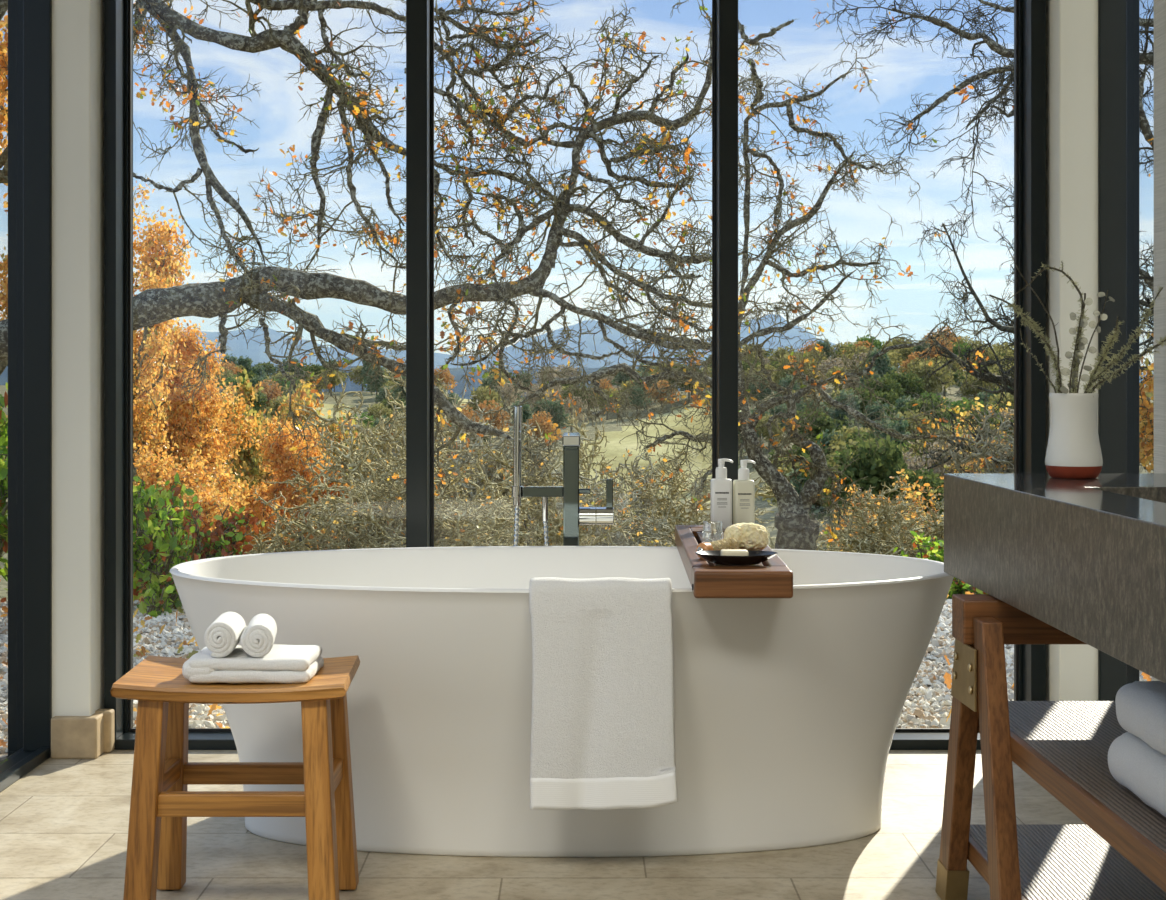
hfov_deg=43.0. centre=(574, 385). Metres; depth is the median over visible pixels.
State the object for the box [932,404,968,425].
tree
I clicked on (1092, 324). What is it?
leaf spray
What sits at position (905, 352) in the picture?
tree
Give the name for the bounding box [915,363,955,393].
tree
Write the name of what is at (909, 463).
tree
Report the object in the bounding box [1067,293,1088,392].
branch
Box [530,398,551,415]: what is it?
tree
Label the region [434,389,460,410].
tree
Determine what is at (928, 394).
tree
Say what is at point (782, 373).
tree
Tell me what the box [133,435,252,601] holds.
tree
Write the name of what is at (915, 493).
tree
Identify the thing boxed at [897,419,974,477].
tree
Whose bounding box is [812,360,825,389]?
tree
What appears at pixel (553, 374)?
tree
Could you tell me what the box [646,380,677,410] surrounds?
tree
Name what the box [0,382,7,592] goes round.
shrub
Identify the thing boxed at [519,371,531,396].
tree
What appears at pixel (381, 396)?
tree
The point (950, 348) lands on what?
tree
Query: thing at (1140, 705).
bath towel
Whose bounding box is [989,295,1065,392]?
branch
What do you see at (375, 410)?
tree
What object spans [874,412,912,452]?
tree
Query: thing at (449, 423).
tree
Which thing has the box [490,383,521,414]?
tree
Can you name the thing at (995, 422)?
tree
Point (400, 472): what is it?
bare oak
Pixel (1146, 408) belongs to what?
tree
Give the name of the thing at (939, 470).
tree
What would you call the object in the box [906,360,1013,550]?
tree
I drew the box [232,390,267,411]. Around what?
tree
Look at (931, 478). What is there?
tree
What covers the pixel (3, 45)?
tree
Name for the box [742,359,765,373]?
tree
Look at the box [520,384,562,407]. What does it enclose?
tree
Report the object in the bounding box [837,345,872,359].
tree
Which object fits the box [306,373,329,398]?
tree
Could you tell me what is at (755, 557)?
soap dish
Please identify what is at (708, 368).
tree
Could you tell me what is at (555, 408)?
tree
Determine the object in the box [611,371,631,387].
tree
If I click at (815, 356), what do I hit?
tree
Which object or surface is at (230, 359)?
tree
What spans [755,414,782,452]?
tree
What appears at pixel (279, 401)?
tree
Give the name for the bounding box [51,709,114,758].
baseboard
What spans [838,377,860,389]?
tree
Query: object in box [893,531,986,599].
shrub
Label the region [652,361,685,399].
tree
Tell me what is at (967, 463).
tree
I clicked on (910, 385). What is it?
tree
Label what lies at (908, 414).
tree
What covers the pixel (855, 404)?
tree
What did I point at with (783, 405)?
tree
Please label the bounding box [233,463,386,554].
bare oak
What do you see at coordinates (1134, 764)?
bath towel
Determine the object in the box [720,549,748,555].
soap bar
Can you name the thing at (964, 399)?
tree
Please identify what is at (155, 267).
tree
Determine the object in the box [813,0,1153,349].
oak tree
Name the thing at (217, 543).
shrub
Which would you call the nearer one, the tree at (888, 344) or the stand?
the stand
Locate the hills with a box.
[0,361,1147,398]
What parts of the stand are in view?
leg, bracket plate, leg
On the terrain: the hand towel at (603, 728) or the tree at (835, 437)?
the tree at (835, 437)
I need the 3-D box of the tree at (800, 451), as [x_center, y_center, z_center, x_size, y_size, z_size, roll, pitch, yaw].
[29.885,11.549,197.341,8.775,9.142,7.752,0,0,-1]
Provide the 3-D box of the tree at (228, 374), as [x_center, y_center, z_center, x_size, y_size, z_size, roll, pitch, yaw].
[-77.099,0.862,319.094,9.383,10.077,9.247,0,0,8]
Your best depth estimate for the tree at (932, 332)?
333.71 m
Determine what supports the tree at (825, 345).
on the terrain
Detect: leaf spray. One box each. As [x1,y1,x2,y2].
[1060,298,1092,393]
[1067,290,1114,392]
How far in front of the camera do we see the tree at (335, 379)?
359.86 m
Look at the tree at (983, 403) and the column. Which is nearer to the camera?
the column
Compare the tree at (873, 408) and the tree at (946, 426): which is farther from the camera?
the tree at (873, 408)
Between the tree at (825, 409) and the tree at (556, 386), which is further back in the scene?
the tree at (556, 386)
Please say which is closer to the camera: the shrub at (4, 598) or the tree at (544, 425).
the shrub at (4, 598)
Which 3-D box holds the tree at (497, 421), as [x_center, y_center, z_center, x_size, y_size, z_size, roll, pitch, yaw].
[-16.662,7.515,284.182,8.758,9.844,8.637,0,0,-44]
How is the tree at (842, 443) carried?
on the terrain
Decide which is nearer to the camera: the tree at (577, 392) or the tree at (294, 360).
the tree at (577, 392)
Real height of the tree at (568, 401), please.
8.598 m
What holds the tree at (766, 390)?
on the terrain
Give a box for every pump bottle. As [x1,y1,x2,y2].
[711,458,733,528]
[733,460,755,524]
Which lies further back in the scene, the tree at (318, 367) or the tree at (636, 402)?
the tree at (318, 367)
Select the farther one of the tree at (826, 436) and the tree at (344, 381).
the tree at (344, 381)
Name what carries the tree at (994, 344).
on the terrain
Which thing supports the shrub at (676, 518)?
on the terrain
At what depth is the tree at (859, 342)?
346.49 m
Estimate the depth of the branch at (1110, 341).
2.88 m
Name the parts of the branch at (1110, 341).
stem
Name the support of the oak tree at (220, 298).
on the terrain
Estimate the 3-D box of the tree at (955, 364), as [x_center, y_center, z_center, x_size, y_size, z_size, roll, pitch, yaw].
[72.024,-1.592,289.084,8.141,9.522,8.262,0,0,22]
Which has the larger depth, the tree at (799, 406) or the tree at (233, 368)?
the tree at (233, 368)
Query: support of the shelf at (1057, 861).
attached to the stand
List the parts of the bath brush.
handle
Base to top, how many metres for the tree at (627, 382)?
7.323 m
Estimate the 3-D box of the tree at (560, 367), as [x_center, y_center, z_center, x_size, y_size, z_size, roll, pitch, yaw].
[-1.830,-0.800,381.755,9.555,9.692,8.487,0,0,-20]
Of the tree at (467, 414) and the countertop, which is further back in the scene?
the tree at (467, 414)
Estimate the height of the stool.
0.450 m
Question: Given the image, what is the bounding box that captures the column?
[52,0,103,717]
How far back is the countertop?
2.30 m
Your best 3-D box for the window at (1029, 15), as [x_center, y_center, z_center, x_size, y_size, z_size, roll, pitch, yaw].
[0.000,-0.370,4.053,2.538,2.700,0.134,0,0,0]
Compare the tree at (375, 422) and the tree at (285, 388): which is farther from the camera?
the tree at (285, 388)
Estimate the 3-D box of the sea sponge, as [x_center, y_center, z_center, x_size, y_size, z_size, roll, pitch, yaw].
[0.362,0.321,3.128,0.092,0.063,0.082,0,0,-10]
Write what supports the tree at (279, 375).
on the terrain
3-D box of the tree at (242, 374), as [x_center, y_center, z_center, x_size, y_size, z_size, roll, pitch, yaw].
[-74.586,0.239,332.214,6.325,7.546,7.159,0,0,-2]
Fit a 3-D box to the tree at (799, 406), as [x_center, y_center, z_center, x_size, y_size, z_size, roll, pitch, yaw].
[35.593,6.999,226.747,7.961,11.517,6.406,0,0,11]
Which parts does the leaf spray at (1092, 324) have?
stem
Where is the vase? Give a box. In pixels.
[1045,393,1102,478]
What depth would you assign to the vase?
2.82 m
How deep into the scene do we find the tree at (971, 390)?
278.41 m
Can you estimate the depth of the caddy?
2.82 m
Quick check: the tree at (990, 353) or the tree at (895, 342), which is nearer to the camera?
the tree at (990, 353)
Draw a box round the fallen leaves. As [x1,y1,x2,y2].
[0,591,1150,749]
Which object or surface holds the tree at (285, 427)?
on the terrain
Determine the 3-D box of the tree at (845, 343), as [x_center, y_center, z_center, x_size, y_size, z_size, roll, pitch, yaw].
[66.958,-6.736,364.806,8.420,8.622,8.297,0,0,-29]
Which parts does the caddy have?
rail, rail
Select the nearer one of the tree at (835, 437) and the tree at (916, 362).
the tree at (835, 437)
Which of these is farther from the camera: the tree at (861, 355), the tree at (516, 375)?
the tree at (516, 375)
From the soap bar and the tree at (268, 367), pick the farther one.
the tree at (268, 367)
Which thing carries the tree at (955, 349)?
on the terrain
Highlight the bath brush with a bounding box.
[696,537,739,558]
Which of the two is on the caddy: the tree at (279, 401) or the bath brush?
the bath brush
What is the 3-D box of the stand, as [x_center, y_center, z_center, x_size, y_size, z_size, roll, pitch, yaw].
[1.040,0.680,1.945,0.704,0.600,1.890,0,0,0]
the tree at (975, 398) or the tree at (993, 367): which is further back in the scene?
the tree at (993, 367)
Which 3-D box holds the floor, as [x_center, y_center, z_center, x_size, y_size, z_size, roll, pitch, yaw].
[0.007,1.040,0.950,2.785,0.120,6.300,0,0,0]
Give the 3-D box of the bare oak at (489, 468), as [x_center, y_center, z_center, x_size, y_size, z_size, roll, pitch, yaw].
[-1.364,2.426,24.003,3.473,4.524,3.623,0,0,38]
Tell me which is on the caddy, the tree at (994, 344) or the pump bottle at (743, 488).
the pump bottle at (743, 488)
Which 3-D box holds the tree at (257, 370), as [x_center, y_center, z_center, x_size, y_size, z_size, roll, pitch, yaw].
[-73.415,-0.983,342.700,5.442,8.436,4.379,0,0,3]
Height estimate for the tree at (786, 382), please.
9.448 m
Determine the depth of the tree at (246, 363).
380.45 m
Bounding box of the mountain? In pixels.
[136,314,1153,382]
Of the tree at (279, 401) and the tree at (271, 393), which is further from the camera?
the tree at (271, 393)
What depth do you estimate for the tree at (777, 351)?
357.40 m
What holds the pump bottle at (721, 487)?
on the caddy
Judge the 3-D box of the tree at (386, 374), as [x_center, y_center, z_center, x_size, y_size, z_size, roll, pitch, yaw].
[-46.280,0.309,360.747,6.470,7.051,6.565,0,0,-30]
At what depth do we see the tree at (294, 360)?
382.88 m
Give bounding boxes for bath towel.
[1108,732,1165,816]
[1115,681,1165,754]
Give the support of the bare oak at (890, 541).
on the terrain
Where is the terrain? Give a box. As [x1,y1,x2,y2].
[0,368,1153,761]
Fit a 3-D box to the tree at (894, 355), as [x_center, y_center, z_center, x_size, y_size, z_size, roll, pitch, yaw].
[64.936,-2.915,309.666,7.278,8.957,7.172,0,0,-41]
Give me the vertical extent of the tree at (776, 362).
7.223 m
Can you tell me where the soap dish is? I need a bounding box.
[696,550,777,564]
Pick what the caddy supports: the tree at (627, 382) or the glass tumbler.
the glass tumbler
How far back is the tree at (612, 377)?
366.64 m
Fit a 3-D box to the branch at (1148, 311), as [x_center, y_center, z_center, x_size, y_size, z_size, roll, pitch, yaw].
[1.052,-0.041,2.861,0.168,0.309,0.028,0,0,0]
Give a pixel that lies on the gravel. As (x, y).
(935, 715)
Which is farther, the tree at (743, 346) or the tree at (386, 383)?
the tree at (743, 346)
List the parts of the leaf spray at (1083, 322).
stem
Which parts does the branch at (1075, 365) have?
stem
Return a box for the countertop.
[944,473,1165,682]
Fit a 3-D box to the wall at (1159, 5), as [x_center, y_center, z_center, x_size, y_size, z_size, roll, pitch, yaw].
[1.502,-0.395,0.700,0.195,2.750,5.800,0,0,0]
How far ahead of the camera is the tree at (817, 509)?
139.65 m
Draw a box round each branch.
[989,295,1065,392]
[1006,243,1062,392]
[1008,261,1087,392]
[1020,328,1056,392]
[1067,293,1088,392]
[1081,316,1123,391]
[1084,286,1162,392]
[1086,337,1165,392]
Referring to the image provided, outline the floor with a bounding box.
[0,750,1084,899]
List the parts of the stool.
leg, leg, seat, leg, leg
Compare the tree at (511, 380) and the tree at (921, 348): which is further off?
the tree at (511, 380)
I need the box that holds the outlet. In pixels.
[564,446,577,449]
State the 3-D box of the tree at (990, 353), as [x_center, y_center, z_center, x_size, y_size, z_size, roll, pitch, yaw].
[85.800,-2.853,310.868,9.099,11.858,9.234,0,0,-12]
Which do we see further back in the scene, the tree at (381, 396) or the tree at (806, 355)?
the tree at (381, 396)
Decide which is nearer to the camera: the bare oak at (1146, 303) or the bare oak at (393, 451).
the bare oak at (1146, 303)
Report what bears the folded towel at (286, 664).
on the stool
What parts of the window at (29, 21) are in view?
sill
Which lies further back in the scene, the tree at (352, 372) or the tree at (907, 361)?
the tree at (352, 372)
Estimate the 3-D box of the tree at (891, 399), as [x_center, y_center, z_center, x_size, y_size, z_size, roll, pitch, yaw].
[50.582,4.564,247.001,7.015,8.299,7.940,0,0,37]
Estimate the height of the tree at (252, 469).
12.821 m
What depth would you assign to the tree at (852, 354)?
323.40 m
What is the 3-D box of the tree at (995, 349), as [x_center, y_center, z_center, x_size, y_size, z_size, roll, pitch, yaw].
[94.376,-3.726,330.008,8.938,10.225,8.808,0,0,-18]
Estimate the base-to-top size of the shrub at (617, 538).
2.837 m
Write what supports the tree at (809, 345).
on the terrain
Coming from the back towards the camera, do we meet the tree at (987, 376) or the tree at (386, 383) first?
the tree at (386, 383)
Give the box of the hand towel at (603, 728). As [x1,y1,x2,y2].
[529,577,677,809]
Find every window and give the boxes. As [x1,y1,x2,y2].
[0,0,51,792]
[104,0,1045,749]
[1098,0,1138,700]
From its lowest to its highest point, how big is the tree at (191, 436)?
7.885 m
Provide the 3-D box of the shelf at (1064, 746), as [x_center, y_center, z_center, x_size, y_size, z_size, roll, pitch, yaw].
[1.069,0.613,1.925,0.633,0.035,1.750,0,0,0]
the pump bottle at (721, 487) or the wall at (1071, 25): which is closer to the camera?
the pump bottle at (721, 487)
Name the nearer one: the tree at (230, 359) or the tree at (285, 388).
the tree at (285, 388)
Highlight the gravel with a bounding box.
[0,599,1153,752]
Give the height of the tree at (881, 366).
11.854 m
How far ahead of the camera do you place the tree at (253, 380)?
315.29 m
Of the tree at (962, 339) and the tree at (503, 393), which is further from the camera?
the tree at (962, 339)
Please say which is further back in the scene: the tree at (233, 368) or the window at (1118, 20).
the tree at (233, 368)
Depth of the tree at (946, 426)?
154.70 m
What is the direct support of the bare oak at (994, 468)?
on the terrain
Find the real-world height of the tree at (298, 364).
9.021 m
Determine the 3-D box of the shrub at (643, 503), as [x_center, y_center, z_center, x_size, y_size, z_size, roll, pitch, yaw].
[1.329,3.895,33.211,3.926,5.223,4.096,0,0,-25]
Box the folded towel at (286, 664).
[182,644,323,683]
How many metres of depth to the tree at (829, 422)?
215.14 m
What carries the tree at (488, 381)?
on the terrain
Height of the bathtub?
0.580 m
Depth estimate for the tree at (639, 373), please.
330.83 m
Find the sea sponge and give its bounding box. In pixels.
[724,523,768,550]
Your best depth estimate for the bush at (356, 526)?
16.78 m
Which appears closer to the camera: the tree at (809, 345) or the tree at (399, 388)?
the tree at (399, 388)
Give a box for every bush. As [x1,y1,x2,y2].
[279,435,549,550]
[295,355,482,537]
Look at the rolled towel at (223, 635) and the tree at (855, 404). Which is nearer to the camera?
the rolled towel at (223, 635)
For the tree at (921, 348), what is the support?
on the terrain
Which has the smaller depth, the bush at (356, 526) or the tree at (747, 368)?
the bush at (356, 526)
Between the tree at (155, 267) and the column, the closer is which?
the column
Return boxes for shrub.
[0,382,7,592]
[0,531,7,601]
[133,473,200,617]
[133,495,264,600]
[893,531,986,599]
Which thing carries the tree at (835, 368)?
on the terrain
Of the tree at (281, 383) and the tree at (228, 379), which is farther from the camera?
the tree at (281, 383)
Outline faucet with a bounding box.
[511,406,613,545]
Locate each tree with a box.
[0,0,781,515]
[0,11,7,436]
[0,178,198,507]
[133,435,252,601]
[136,318,265,529]
[203,367,234,394]
[217,375,244,389]
[218,369,282,544]
[220,353,237,366]
[220,362,242,374]
[230,411,372,551]
[231,370,256,378]
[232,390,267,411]
[235,355,252,372]
[240,413,375,540]
[249,375,264,387]
[250,364,266,382]
[251,379,283,416]
[253,361,273,377]
[264,371,295,394]
[264,395,287,428]
[270,377,305,395]
[271,362,310,380]
[278,379,359,480]
[282,357,297,366]
[283,383,316,400]
[305,363,325,391]
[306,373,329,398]
[316,369,346,395]
[321,358,340,391]
[326,368,347,391]
[327,420,377,438]
[336,412,374,427]
[347,365,366,390]
[360,360,384,392]
[361,365,389,403]
[367,402,392,419]
[371,414,399,438]
[374,385,394,402]
[381,381,400,398]
[381,398,405,418]
[384,373,393,382]
[390,376,405,399]
[434,366,457,389]
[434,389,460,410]
[436,404,484,428]
[446,423,492,452]
[466,385,502,410]
[467,400,512,444]
[477,375,500,398]
[485,366,518,382]
[487,373,507,384]
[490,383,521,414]
[505,380,524,402]
[510,19,1001,550]
[511,398,536,438]
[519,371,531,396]
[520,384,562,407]
[523,411,561,448]
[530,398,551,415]
[535,366,565,400]
[543,398,572,435]
[548,384,561,401]
[553,364,580,378]
[557,396,587,432]
[561,386,594,419]
[590,379,615,402]
[595,388,622,419]
[598,376,615,386]
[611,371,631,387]
[616,380,635,407]
[628,384,650,414]
[632,360,654,379]
[632,371,653,408]
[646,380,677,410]
[648,364,664,383]
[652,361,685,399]
[669,363,702,401]
[699,367,711,391]
[738,410,759,464]
[741,342,766,358]
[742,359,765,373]
[745,368,773,387]
[748,375,772,404]
[750,406,769,443]
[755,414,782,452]
[757,363,775,379]
[762,453,830,514]
[764,350,773,362]
[768,346,797,361]
[768,403,786,427]
[768,439,830,469]
[771,361,779,367]
[772,353,813,386]
[774,374,800,404]
[782,396,822,440]
[785,462,850,525]
[790,405,854,445]
[794,351,820,388]
[797,340,815,351]
[801,434,907,518]
[803,350,826,365]
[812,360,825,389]
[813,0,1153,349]
[813,357,851,391]
[814,339,831,362]
[817,428,842,454]
[819,469,943,552]
[821,388,852,430]
[821,404,835,426]
[823,385,878,418]
[824,366,850,390]
[827,438,920,513]
[828,426,873,455]
[830,341,856,353]
[830,389,861,435]
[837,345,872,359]
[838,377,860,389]
[841,351,867,368]
[842,341,877,355]
[845,427,913,447]
[852,353,866,365]
[856,334,884,349]
[858,399,894,432]
[859,353,896,372]
[859,367,879,393]
[862,346,896,377]
[864,374,907,405]
[868,389,898,407]
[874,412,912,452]
[880,395,940,429]
[881,342,896,352]
[882,464,943,517]
[883,370,925,400]
[883,452,936,505]
[885,338,910,367]
[888,351,904,373]
[890,343,919,368]
[892,395,918,417]
[893,409,934,441]
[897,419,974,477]
[900,351,921,373]
[904,357,927,373]
[905,360,951,394]
[905,433,997,486]
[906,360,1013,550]
[909,174,1146,474]
[909,424,974,471]
[911,339,929,360]
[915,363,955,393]
[919,391,952,406]
[921,337,963,369]
[922,332,949,347]
[926,354,965,396]
[930,397,983,419]
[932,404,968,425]
[935,326,960,342]
[948,341,970,379]
[952,365,988,392]
[955,440,1007,472]
[957,335,972,344]
[960,374,988,400]
[960,405,1013,438]
[967,339,984,347]
[967,345,1005,392]
[972,399,1013,418]
[976,389,997,401]
[985,363,1013,388]
[986,346,1013,372]
[986,392,1013,415]
[987,341,1013,352]
[994,408,1013,433]
[1139,353,1153,472]
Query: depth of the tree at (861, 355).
316.02 m
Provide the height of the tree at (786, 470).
9.945 m
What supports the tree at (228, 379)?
on the terrain
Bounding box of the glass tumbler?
[702,522,722,542]
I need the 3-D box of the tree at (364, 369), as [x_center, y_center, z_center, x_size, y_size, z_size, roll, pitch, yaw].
[-52.111,-2.952,379.296,7.498,11.196,6.034,0,0,-42]
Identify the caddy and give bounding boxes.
[675,525,792,597]
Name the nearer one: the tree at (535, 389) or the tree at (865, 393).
the tree at (865, 393)
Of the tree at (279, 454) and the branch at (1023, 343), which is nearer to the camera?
the branch at (1023, 343)
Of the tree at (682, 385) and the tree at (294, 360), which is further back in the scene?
the tree at (294, 360)
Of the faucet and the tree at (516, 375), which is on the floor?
the faucet
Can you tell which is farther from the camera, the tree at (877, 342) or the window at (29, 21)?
the tree at (877, 342)
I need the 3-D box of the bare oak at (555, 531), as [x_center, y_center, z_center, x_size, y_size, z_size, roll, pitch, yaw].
[-0.509,2.353,20.917,2.906,3.328,3.071,0,0,13]
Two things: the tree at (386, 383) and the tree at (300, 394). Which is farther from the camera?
the tree at (386, 383)
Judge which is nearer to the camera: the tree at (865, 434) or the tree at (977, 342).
the tree at (865, 434)
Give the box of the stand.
[935,594,1165,899]
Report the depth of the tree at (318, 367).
377.40 m
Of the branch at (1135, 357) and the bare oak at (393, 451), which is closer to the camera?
the branch at (1135, 357)
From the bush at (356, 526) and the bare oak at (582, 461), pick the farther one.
the bare oak at (582, 461)
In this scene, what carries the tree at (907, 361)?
on the terrain
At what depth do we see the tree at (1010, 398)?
214.72 m
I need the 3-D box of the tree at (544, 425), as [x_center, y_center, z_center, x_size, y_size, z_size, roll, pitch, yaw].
[-5.941,8.868,273.435,7.320,8.655,7.219,0,0,24]
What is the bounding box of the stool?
[110,655,359,899]
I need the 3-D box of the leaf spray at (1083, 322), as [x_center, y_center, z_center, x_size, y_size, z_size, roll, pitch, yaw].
[0.953,-0.028,2.824,0.060,0.280,0.026,0,0,0]
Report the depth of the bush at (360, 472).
25.65 m
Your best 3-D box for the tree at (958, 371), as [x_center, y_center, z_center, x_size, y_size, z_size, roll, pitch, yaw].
[76.655,0.099,284.426,8.432,8.780,7.449,0,0,-18]
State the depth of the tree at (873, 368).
270.81 m
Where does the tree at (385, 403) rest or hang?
on the terrain
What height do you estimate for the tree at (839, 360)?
8.527 m
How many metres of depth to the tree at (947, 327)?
372.00 m
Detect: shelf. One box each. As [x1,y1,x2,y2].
[969,824,1165,899]
[1008,701,1165,852]
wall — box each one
[1046,0,1097,700]
[1154,0,1165,680]
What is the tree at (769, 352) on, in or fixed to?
on the terrain
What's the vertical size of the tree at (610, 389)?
7.741 m
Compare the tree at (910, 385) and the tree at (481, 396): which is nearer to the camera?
the tree at (910, 385)
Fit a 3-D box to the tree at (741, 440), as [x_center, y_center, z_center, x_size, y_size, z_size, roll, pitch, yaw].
[26.485,8.384,237.568,6.908,10.883,5.560,0,0,-12]
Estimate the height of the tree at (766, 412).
8.492 m
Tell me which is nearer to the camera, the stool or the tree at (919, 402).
the stool
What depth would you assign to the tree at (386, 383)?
339.87 m
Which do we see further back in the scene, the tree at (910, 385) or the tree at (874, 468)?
the tree at (910, 385)
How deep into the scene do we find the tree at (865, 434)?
178.62 m
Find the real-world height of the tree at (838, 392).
8.556 m
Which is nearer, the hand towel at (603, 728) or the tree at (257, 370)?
the hand towel at (603, 728)
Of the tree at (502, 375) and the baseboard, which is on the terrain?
the tree at (502, 375)
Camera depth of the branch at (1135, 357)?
2.80 m
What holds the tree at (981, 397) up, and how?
on the terrain
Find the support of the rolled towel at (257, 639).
on the folded towel at (286, 664)
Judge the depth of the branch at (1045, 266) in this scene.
2.87 m
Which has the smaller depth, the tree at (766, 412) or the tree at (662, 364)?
the tree at (766, 412)
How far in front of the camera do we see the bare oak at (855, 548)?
24.01 m
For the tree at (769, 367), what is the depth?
325.02 m
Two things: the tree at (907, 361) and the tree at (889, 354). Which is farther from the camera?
the tree at (907, 361)
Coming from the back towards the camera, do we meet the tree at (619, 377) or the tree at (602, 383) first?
the tree at (619, 377)
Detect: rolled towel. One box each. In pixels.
[204,612,245,657]
[240,614,276,656]
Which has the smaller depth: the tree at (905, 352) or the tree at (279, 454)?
the tree at (279, 454)
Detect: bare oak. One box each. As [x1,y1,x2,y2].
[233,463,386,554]
[306,440,539,547]
[337,378,512,501]
[377,396,626,545]
[440,435,642,545]
[505,406,616,526]
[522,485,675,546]
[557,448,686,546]
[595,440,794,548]
[765,492,935,554]
[816,475,943,557]
[938,401,1013,503]
[1139,126,1153,472]
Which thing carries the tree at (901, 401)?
on the terrain
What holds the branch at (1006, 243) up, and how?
in the vase
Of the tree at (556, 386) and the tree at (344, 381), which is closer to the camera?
the tree at (556, 386)
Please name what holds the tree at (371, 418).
on the terrain
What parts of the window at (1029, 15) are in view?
sill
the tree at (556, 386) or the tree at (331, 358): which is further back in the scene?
the tree at (331, 358)
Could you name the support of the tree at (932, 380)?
on the terrain
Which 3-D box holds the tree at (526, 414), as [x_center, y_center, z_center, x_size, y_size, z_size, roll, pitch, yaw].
[-10.036,7.067,285.043,5.074,9.696,6.304,0,0,29]
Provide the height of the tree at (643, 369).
10.624 m
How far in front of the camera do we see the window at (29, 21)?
3.90 m
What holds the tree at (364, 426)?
on the terrain
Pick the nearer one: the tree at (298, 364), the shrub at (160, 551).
the shrub at (160, 551)
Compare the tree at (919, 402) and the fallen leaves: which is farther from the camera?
the tree at (919, 402)
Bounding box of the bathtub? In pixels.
[170,546,953,857]
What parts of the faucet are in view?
spout, diverter knob, lever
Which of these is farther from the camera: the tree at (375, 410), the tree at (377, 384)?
the tree at (377, 384)
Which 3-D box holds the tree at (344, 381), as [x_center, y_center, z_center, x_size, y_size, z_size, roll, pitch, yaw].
[-60.836,-1.262,375.102,6.471,7.354,5.716,0,0,-18]
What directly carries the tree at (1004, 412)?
on the terrain
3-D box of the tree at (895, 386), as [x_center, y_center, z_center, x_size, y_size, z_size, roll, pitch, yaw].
[54.451,2.578,259.579,7.597,9.345,8.600,0,0,8]
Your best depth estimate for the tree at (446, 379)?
382.60 m

